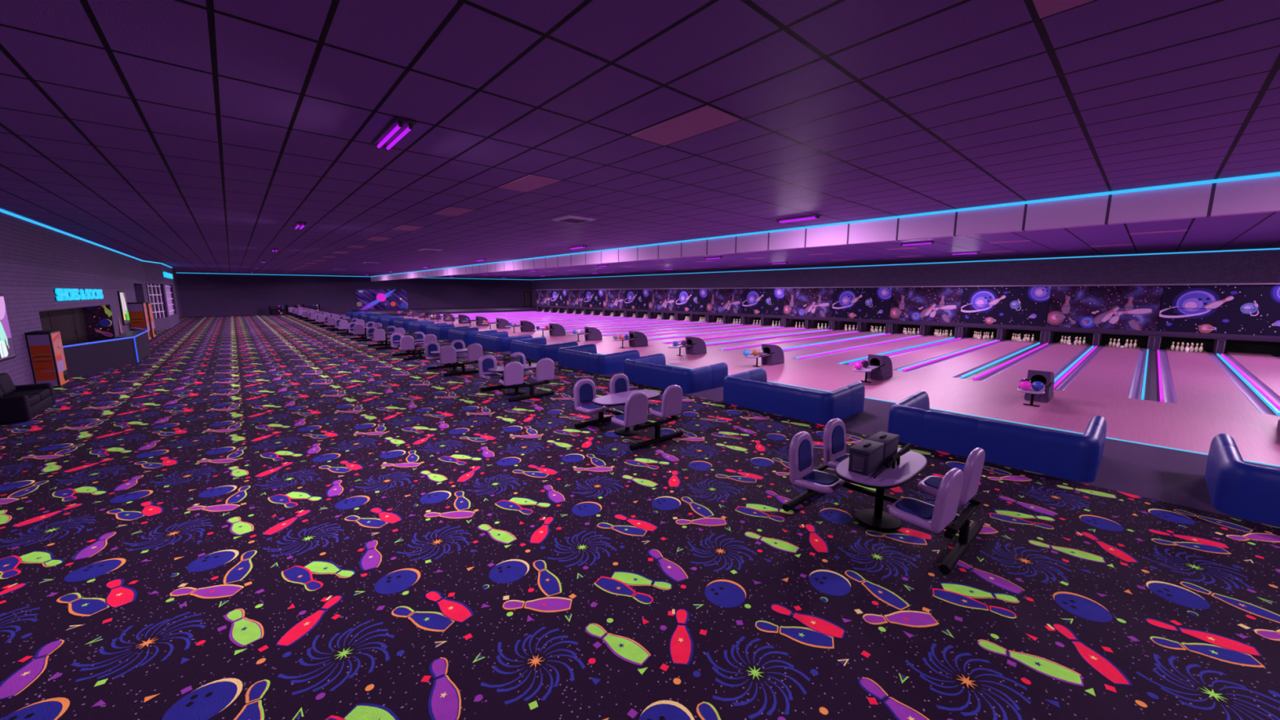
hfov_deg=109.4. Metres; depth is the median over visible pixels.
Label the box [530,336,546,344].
cushion
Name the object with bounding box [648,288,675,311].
mural panel
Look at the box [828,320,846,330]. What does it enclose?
post
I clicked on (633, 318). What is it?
led strip
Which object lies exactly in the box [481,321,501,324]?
tray
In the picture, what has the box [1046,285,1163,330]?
mural panel
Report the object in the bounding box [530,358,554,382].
chair
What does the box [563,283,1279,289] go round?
trim
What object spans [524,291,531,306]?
service door
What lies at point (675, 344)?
ball
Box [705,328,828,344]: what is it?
led strip
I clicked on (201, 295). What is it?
wall
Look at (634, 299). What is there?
mural panel
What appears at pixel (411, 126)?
socket
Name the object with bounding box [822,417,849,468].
chair
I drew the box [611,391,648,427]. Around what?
chair
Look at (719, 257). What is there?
ceiling light
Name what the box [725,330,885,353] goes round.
lane
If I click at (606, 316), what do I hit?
led strip
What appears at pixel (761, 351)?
ball
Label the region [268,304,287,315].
ball rack
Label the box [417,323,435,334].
cushion
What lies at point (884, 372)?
hood
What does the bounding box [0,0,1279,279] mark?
ceiling
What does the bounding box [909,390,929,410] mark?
armrest
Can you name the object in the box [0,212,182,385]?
wall
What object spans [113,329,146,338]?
countertop
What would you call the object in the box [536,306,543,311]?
post
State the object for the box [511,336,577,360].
booth seat
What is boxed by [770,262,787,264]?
ceiling light
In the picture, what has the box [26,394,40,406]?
seat cushion
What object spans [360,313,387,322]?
booth seat
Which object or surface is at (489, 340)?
cushion
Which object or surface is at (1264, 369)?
lane
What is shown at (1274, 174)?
led strip
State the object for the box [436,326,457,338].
cushion
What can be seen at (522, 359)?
chair
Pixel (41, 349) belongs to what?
picture
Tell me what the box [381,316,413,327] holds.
booth seat
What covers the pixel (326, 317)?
chair
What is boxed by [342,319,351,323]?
case
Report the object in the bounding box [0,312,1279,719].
floor
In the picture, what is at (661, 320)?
led strip
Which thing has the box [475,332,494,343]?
cushion
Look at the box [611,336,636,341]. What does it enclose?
tray
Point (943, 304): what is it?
mural panel
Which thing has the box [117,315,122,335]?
post
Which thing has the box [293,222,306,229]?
ceiling light
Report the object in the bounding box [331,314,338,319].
chair
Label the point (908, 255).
ceiling panel
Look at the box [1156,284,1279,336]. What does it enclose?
mural panel
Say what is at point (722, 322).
led strip
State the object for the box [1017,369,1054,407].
ball return
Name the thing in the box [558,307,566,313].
post
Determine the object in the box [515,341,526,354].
cushion
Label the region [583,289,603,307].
mural panel
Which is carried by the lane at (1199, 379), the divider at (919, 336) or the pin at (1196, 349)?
the pin at (1196, 349)
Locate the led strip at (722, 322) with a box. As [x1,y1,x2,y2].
[582,322,723,333]
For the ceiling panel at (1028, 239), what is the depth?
19.40 m
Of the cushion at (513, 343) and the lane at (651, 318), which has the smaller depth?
the cushion at (513, 343)
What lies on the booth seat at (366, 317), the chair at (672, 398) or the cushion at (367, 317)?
the cushion at (367, 317)
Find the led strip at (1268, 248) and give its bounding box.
[533,248,1279,279]
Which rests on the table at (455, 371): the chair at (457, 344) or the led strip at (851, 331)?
the chair at (457, 344)
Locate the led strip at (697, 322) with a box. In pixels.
[564,321,702,331]
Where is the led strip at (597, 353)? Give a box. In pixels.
[596,352,1279,466]
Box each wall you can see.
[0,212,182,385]
[142,261,179,330]
[175,272,532,316]
[531,248,1279,330]
[721,315,1279,356]
[889,285,1164,325]
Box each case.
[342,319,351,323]
[377,327,388,333]
[404,333,417,340]
[502,355,519,368]
[848,439,884,475]
[866,431,899,465]
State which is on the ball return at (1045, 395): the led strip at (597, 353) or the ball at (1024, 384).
the ball at (1024, 384)
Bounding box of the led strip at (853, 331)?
[722,331,858,350]
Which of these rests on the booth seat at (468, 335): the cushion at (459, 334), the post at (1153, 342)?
the cushion at (459, 334)
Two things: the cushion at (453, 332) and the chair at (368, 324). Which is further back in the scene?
the chair at (368, 324)
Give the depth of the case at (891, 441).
5.38 m
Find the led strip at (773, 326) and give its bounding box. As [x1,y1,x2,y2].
[647,326,778,338]
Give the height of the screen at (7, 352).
1.620 m
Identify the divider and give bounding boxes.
[802,336,919,359]
[840,337,960,364]
[899,341,999,371]
[960,342,1048,379]
[1053,345,1097,389]
[1141,349,1163,402]
[1215,353,1279,415]
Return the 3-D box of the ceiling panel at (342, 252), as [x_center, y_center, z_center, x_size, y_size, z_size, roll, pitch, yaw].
[-16.372,-5.891,24.827,0.658,0.012,1.370,-7,11,-41]
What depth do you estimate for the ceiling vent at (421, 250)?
23.17 m
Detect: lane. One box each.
[471,313,575,317]
[472,315,595,320]
[474,314,585,318]
[486,314,592,319]
[489,315,613,321]
[492,316,610,323]
[509,316,636,323]
[512,317,649,325]
[533,318,662,325]
[534,319,674,328]
[541,320,689,328]
[564,320,715,330]
[569,321,722,333]
[600,322,740,333]
[601,324,772,337]
[622,324,781,338]
[647,326,804,342]
[668,327,828,345]
[706,328,857,350]
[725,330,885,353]
[782,332,919,359]
[802,334,954,364]
[850,337,995,370]
[906,339,1039,377]
[975,341,1091,385]
[1055,344,1146,399]
[1159,347,1275,415]
[1223,351,1279,404]
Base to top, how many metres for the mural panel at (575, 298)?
2.103 m
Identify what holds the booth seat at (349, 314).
on the floor at (272, 517)
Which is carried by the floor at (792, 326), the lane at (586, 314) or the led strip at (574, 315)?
the lane at (586, 314)
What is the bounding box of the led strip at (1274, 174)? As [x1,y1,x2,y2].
[371,172,1279,276]
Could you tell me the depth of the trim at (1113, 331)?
25.30 m
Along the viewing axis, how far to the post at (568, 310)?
58.48 m
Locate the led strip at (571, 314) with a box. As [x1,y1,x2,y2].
[470,314,584,319]
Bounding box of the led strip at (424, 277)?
[424,277,525,279]
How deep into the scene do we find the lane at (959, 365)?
18.41 m
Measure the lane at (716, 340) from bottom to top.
0.120 m
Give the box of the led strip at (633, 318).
[513,318,637,325]
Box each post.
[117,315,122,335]
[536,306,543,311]
[543,306,551,311]
[551,307,558,312]
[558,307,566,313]
[566,308,575,313]
[575,308,583,314]
[583,309,593,315]
[593,309,602,315]
[602,310,613,315]
[613,310,623,316]
[623,311,635,317]
[635,311,647,318]
[647,311,661,319]
[661,312,674,319]
[674,313,689,320]
[689,314,705,321]
[705,315,721,322]
[722,315,737,323]
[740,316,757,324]
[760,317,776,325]
[781,318,798,327]
[804,320,820,328]
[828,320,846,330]
[857,322,872,332]
[885,323,902,333]
[920,324,934,336]
[954,326,971,338]
[995,328,1009,341]
[1039,330,1055,343]
[1091,333,1102,346]
[1146,336,1161,351]
[1211,338,1226,355]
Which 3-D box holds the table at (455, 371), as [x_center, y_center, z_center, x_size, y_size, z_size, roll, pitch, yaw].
[-6.445,0.029,15.703,1.490,0.710,1.797,-7,11,-41]
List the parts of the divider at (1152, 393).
led strip, led strip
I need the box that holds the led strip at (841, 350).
[798,334,922,359]
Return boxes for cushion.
[0,373,16,395]
[0,386,4,396]
[2,388,50,400]
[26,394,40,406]
[349,311,360,319]
[356,313,369,319]
[365,315,378,322]
[375,316,390,324]
[381,317,394,326]
[384,318,387,327]
[386,318,402,326]
[393,319,407,326]
[395,320,398,328]
[397,320,401,327]
[400,320,417,330]
[407,318,417,321]
[408,321,423,332]
[409,323,414,333]
[413,323,417,333]
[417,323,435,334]
[422,320,435,324]
[426,324,442,334]
[428,325,434,333]
[432,326,438,338]
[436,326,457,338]
[442,324,454,328]
[448,328,466,341]
[450,329,457,342]
[456,330,462,340]
[457,325,469,328]
[461,330,484,344]
[465,327,478,332]
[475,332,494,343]
[479,334,488,349]
[483,329,497,333]
[485,335,493,351]
[492,336,518,351]
[493,331,508,337]
[511,337,531,354]
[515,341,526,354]
[517,334,532,339]
[524,342,535,359]
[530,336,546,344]
[533,342,562,360]
[561,341,577,347]
[579,343,596,354]
[589,351,623,374]
[647,353,666,365]
[671,365,711,393]
[723,371,751,405]
[740,379,771,412]
[747,367,767,382]
[768,384,804,419]
[800,386,850,424]
[845,381,865,417]
[888,396,925,446]
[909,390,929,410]
[920,410,979,457]
[975,419,1041,471]
[1084,415,1106,464]
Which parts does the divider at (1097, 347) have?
led strip, led strip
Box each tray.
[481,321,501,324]
[505,324,524,327]
[533,328,554,330]
[568,331,591,335]
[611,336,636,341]
[668,343,695,348]
[744,351,774,358]
[852,364,885,372]
[1017,382,1052,394]
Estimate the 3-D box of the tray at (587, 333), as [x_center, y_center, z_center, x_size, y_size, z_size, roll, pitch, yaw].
[-3.379,-1.480,25.191,1.352,0.123,0.511,-7,11,-41]
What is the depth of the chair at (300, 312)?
45.65 m
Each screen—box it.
[0,293,16,362]
[117,291,129,325]
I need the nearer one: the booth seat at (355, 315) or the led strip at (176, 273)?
the booth seat at (355, 315)
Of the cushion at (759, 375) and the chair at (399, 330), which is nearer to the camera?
the cushion at (759, 375)
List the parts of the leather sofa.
arm, arm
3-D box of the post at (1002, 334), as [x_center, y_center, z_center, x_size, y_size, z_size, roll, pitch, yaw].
[20.945,-1.510,26.156,1.916,0.670,0.243,-7,11,-41]
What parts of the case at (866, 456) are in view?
plate, lid, handle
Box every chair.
[297,309,302,315]
[303,311,309,317]
[310,312,316,319]
[315,313,319,321]
[317,314,325,322]
[324,315,329,324]
[326,316,335,325]
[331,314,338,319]
[334,318,342,328]
[337,320,348,329]
[347,322,357,333]
[353,323,364,334]
[355,319,364,327]
[365,321,374,327]
[365,326,376,339]
[372,323,382,328]
[372,328,385,341]
[386,325,395,337]
[390,333,402,347]
[393,327,405,336]
[398,335,414,351]
[414,331,425,346]
[421,333,436,348]
[424,341,439,359]
[436,345,456,364]
[450,339,467,357]
[463,343,482,361]
[478,355,502,379]
[498,361,523,386]
[510,351,532,374]
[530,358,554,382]
[573,378,607,413]
[609,373,629,405]
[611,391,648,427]
[648,384,682,417]
[789,431,844,493]
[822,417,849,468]
[888,467,963,533]
[917,447,985,505]
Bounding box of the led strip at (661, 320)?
[548,320,666,327]
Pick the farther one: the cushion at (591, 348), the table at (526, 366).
the cushion at (591, 348)
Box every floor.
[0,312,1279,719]
[352,306,536,315]
[791,326,1207,402]
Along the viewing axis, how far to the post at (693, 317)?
42.94 m
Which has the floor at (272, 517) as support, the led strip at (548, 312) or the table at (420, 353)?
the table at (420, 353)
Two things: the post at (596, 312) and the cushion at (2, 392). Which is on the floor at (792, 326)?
the post at (596, 312)
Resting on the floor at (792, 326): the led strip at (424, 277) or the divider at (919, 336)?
the divider at (919, 336)
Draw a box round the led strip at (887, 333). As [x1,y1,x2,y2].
[782,333,890,351]
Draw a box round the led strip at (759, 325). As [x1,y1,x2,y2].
[622,324,761,337]
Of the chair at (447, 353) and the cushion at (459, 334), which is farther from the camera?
the cushion at (459, 334)
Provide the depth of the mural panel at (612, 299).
50.90 m
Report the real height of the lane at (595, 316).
0.120 m
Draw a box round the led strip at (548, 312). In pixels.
[453,311,551,315]
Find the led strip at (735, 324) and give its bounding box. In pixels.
[601,324,742,335]
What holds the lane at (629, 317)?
on the floor at (792, 326)
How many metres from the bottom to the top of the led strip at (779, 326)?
0.066 m
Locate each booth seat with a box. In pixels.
[345,311,368,319]
[352,311,377,319]
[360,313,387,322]
[369,315,399,324]
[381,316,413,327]
[393,318,428,330]
[408,320,447,334]
[426,324,469,338]
[448,327,497,344]
[475,331,532,351]
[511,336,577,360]
[557,343,639,374]
[623,353,728,393]
[723,367,865,424]
[888,390,1106,482]
[1204,433,1279,526]
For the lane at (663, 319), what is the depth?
40.61 m
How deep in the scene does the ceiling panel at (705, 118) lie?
5.95 m
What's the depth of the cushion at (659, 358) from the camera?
14.87 m
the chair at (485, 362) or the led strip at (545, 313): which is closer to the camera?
the chair at (485, 362)
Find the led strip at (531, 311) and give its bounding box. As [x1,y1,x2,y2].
[440,311,537,315]
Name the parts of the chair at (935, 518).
support arm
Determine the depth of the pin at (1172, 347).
21.40 m
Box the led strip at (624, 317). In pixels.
[511,317,635,324]
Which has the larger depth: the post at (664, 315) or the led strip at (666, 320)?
the post at (664, 315)
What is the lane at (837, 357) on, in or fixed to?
on the floor at (792, 326)
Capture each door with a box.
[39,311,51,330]
[48,308,78,345]
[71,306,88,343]
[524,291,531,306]
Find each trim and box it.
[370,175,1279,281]
[536,305,1279,342]
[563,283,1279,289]
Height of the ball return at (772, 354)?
0.778 m
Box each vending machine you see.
[24,329,69,387]
[126,302,151,340]
[146,302,155,337]
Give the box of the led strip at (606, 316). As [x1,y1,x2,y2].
[489,315,613,322]
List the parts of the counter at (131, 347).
panel, panel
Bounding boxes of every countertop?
[62,337,125,346]
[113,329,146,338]
[128,327,143,330]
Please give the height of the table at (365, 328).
0.710 m
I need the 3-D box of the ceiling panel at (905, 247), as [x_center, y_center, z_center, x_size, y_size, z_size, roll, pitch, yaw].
[13.084,-5.570,22.678,0.658,0.012,1.370,-7,11,-41]
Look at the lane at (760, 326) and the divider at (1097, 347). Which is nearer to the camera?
the divider at (1097, 347)
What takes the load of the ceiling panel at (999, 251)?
attached to the ceiling
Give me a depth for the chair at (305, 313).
42.21 m
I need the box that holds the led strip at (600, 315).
[488,315,603,320]
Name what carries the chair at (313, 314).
on the table at (315, 322)
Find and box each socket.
[398,120,403,127]
[408,123,413,129]
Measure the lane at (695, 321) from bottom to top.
0.120 m
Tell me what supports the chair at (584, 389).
on the table at (619, 398)
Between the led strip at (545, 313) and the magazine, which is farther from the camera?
the led strip at (545, 313)
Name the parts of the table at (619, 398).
post, post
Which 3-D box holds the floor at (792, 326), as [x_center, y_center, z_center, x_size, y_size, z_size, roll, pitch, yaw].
[6.091,-2.322,35.225,21.843,0.100,71.416,-7,11,-41]
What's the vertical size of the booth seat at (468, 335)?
0.692 m
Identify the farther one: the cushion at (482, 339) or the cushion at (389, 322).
the cushion at (389, 322)
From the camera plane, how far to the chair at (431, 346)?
15.82 m
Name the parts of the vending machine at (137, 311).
panel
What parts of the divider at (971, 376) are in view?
led strip, led strip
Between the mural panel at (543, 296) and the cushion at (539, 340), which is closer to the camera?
the cushion at (539, 340)
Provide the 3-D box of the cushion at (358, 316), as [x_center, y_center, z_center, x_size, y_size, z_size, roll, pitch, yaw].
[-26.878,-4.177,44.042,0.998,0.669,0.635,-7,11,-41]
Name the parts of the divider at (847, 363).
led strip, led strip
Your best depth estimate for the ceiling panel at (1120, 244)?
21.03 m
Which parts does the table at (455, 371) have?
post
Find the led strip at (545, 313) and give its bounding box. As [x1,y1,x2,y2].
[456,313,560,317]
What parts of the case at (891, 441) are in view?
lid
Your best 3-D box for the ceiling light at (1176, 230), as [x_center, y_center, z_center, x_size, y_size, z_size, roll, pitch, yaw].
[18.733,-4.636,16.410,0.658,0.012,1.370,-7,11,-41]
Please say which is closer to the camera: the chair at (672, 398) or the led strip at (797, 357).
the chair at (672, 398)
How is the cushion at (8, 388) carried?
on the leather sofa
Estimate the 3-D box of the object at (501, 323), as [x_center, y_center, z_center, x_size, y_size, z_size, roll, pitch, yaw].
[-10.814,-2.737,34.019,2.120,0.778,0.511,-7,11,-41]
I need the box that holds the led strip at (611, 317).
[538,316,615,320]
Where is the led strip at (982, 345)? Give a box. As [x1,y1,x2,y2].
[902,339,999,371]
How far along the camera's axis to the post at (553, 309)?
61.31 m
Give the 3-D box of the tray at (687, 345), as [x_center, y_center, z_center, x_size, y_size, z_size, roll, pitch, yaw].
[1.768,-0.628,19.480,1.352,0.123,0.511,-7,11,-41]
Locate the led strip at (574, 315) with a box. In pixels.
[471,315,588,319]
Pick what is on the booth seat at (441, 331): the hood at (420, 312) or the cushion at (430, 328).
the cushion at (430, 328)
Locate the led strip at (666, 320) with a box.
[539,320,675,328]
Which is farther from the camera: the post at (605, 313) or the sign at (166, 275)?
the post at (605, 313)
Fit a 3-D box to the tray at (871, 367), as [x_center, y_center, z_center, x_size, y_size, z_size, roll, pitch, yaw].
[6.916,0.224,13.769,1.352,0.123,0.511,-7,11,-41]
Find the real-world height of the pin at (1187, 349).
0.400 m
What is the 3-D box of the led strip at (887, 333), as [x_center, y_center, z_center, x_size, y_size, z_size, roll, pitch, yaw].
[10.810,-0.994,24.738,14.823,0.066,0.050,-7,11,-41]
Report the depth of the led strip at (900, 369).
18.84 m
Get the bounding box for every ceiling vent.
[362,262,379,263]
[417,248,442,252]
[551,215,596,223]
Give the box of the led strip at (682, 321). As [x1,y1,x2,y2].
[564,320,689,328]
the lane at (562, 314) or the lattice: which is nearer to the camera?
the lattice
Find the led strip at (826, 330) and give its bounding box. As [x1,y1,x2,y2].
[706,329,832,345]
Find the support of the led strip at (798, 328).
on the divider
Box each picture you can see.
[26,334,57,386]
[127,303,146,329]
[146,304,152,337]
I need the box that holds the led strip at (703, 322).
[567,321,706,332]
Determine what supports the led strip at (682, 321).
on the divider
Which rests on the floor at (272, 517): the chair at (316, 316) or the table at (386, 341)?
the table at (386, 341)
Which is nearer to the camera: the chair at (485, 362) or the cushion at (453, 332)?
the chair at (485, 362)
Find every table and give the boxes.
[302,313,315,321]
[309,315,324,324]
[315,317,330,327]
[325,320,346,331]
[335,323,355,335]
[349,327,373,342]
[368,332,394,349]
[392,338,425,360]
[426,348,479,376]
[480,363,554,402]
[574,389,683,450]
[782,448,982,574]
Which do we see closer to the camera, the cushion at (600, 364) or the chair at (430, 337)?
the cushion at (600, 364)
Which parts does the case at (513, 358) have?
lid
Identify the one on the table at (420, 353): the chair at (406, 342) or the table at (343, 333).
the chair at (406, 342)
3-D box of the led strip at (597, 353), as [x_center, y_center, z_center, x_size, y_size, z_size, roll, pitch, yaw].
[-5.850,-0.953,24.666,0.030,0.030,71.416,-7,11,-41]
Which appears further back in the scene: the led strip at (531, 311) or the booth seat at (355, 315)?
the led strip at (531, 311)
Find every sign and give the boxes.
[53,288,103,301]
[162,271,173,279]
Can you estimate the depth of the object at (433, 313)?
45.51 m
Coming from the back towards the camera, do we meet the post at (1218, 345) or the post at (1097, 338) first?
the post at (1097, 338)
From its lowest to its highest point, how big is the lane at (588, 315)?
0.120 m
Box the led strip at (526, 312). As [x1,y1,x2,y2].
[440,311,541,315]
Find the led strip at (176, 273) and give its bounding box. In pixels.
[176,272,364,276]
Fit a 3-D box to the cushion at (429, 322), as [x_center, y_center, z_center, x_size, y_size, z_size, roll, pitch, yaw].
[-14.932,-2.406,32.086,0.750,0.692,0.263,-7,11,-41]
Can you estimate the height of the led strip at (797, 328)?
0.066 m
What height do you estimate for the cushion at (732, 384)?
0.669 m
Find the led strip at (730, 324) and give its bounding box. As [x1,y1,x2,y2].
[601,324,735,334]
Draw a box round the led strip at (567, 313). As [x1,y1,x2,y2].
[469,313,574,318]
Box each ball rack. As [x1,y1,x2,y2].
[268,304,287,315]
[286,304,303,314]
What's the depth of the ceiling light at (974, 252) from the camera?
24.78 m
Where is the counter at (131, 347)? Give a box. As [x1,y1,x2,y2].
[62,327,151,377]
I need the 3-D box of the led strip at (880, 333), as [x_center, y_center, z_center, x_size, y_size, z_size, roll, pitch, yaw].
[10.595,-1.029,24.977,14.823,0.066,0.050,-7,11,-41]
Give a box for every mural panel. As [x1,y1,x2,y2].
[536,289,551,306]
[551,289,566,306]
[566,289,584,306]
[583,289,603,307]
[603,289,624,308]
[624,288,648,310]
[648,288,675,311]
[675,288,706,312]
[706,288,742,313]
[742,288,784,315]
[783,288,833,317]
[831,287,892,319]
[889,286,963,322]
[960,286,1051,326]
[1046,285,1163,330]
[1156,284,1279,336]
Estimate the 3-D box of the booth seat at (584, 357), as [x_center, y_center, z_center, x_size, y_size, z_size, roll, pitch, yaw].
[-1.587,-0.087,16.537,1.748,0.692,2.816,-7,11,-41]
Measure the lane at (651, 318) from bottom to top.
0.120 m
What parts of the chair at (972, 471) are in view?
support arm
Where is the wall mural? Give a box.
[355,288,408,310]
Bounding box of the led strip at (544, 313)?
[456,312,558,316]
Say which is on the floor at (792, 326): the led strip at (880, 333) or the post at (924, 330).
the post at (924, 330)
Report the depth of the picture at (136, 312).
25.02 m
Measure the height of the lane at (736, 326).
0.120 m
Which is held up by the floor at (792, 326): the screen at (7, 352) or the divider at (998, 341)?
the divider at (998, 341)
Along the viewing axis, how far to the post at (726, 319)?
40.11 m
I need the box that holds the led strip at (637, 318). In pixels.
[518,318,648,325]
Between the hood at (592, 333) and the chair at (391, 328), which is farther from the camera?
the hood at (592, 333)
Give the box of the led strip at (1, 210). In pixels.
[0,208,143,261]
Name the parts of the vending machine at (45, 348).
panel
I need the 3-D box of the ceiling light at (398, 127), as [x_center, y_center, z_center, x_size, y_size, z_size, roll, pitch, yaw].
[-3.371,-3.065,6.196,0.240,0.100,1.280,-7,11,-41]
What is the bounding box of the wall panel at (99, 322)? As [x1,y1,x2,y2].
[83,305,115,342]
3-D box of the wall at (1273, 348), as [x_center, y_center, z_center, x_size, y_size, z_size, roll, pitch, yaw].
[7.696,-3.983,42.634,0.060,0.900,62.246,-7,11,-41]
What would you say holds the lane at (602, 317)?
on the floor at (792, 326)
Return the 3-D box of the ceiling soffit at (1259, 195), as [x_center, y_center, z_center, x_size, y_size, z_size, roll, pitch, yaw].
[-8.504,-6.454,30.869,0.240,0.678,85.320,-7,11,-41]
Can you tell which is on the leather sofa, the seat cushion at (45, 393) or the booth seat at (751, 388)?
the seat cushion at (45, 393)
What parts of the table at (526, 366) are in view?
post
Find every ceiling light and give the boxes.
[271,248,279,252]
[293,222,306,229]
[372,116,416,151]
[568,245,587,249]
[704,256,722,259]
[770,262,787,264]
[776,213,821,223]
[900,240,934,245]
[950,251,979,254]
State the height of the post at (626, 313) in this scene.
0.670 m
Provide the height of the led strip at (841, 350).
0.066 m
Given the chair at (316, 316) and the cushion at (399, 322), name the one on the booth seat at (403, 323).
the cushion at (399, 322)
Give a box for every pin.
[1170,342,1174,350]
[1175,342,1179,351]
[1180,342,1184,351]
[1185,343,1189,352]
[1190,343,1194,351]
[1194,343,1198,351]
[1199,342,1203,351]
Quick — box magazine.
[891,460,896,468]
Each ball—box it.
[672,341,678,346]
[680,340,686,345]
[742,349,749,355]
[752,349,759,355]
[757,349,763,355]
[854,362,862,369]
[861,360,868,367]
[1018,380,1031,390]
[1019,378,1031,384]
[1031,381,1044,391]
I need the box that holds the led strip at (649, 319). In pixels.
[534,319,661,326]
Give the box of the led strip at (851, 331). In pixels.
[720,331,853,350]
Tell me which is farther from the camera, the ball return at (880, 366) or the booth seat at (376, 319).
the booth seat at (376, 319)
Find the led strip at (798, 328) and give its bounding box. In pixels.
[664,328,805,343]
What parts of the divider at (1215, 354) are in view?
led strip, led strip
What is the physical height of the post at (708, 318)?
0.670 m
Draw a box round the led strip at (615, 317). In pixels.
[508,316,624,322]
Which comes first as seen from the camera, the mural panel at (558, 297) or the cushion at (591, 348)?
the cushion at (591, 348)
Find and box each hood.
[407,309,417,316]
[417,310,428,318]
[430,311,441,319]
[443,312,455,321]
[457,314,471,323]
[475,315,488,325]
[496,318,510,328]
[520,320,535,332]
[549,323,565,336]
[584,326,602,341]
[628,331,648,346]
[685,336,706,355]
[760,343,784,365]
[866,354,893,380]
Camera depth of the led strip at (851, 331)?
24.76 m
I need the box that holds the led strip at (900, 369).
[897,339,997,370]
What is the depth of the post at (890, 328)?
29.93 m
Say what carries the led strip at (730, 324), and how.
on the divider
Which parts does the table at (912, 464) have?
post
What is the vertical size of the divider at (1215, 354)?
0.177 m
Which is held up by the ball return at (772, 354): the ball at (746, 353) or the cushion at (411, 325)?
the ball at (746, 353)
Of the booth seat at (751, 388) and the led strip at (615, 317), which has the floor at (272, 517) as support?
the booth seat at (751, 388)
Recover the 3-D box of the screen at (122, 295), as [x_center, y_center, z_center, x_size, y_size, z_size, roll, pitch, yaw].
[-27.259,-2.753,23.952,0.068,1.755,1.782,-7,11,-41]
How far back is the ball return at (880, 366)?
14.12 m
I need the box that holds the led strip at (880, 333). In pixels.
[782,333,884,349]
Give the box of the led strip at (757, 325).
[617,324,759,337]
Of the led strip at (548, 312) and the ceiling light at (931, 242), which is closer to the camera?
the ceiling light at (931, 242)
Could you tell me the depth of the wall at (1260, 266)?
30.59 m
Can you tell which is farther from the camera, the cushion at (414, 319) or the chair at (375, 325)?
the cushion at (414, 319)
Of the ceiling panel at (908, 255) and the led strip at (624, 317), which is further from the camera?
the led strip at (624, 317)
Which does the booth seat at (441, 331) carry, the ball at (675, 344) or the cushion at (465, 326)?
the cushion at (465, 326)
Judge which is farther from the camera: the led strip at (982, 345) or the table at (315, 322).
the table at (315, 322)
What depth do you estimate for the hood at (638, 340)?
22.77 m
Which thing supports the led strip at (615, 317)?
on the divider
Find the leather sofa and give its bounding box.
[0,373,55,423]
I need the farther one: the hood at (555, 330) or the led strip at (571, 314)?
the led strip at (571, 314)
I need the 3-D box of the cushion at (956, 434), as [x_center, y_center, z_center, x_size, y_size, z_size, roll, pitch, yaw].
[5.323,1.242,7.771,0.263,0.650,0.773,-7,11,-41]
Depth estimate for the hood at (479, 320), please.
37.00 m
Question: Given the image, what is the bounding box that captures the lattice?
[147,284,164,318]
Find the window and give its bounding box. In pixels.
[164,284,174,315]
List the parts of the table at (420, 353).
post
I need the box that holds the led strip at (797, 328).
[663,328,798,343]
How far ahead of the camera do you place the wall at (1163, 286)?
21.17 m
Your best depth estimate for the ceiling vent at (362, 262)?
33.15 m
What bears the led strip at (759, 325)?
on the divider
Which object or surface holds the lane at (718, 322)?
on the floor at (792, 326)
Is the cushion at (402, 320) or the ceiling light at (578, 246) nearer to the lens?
the ceiling light at (578, 246)
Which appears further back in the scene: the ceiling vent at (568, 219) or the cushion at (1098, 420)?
the ceiling vent at (568, 219)
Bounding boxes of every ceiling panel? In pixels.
[321,256,336,257]
[332,251,349,253]
[346,244,368,248]
[365,236,391,240]
[392,224,423,231]
[431,206,474,216]
[498,174,560,191]
[631,105,741,145]
[744,257,767,258]
[806,253,835,254]
[884,247,917,249]
[896,255,924,257]
[982,250,1015,253]
[988,239,1030,243]
[1032,0,1093,18]
[1089,244,1133,247]
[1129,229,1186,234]
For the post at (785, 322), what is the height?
0.670 m
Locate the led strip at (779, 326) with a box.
[647,326,783,340]
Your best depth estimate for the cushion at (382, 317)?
37.00 m
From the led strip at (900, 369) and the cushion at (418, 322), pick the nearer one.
the led strip at (900, 369)
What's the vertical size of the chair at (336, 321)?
0.615 m
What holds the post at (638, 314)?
on the floor at (792, 326)
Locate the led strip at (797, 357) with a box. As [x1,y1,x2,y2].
[795,334,919,359]

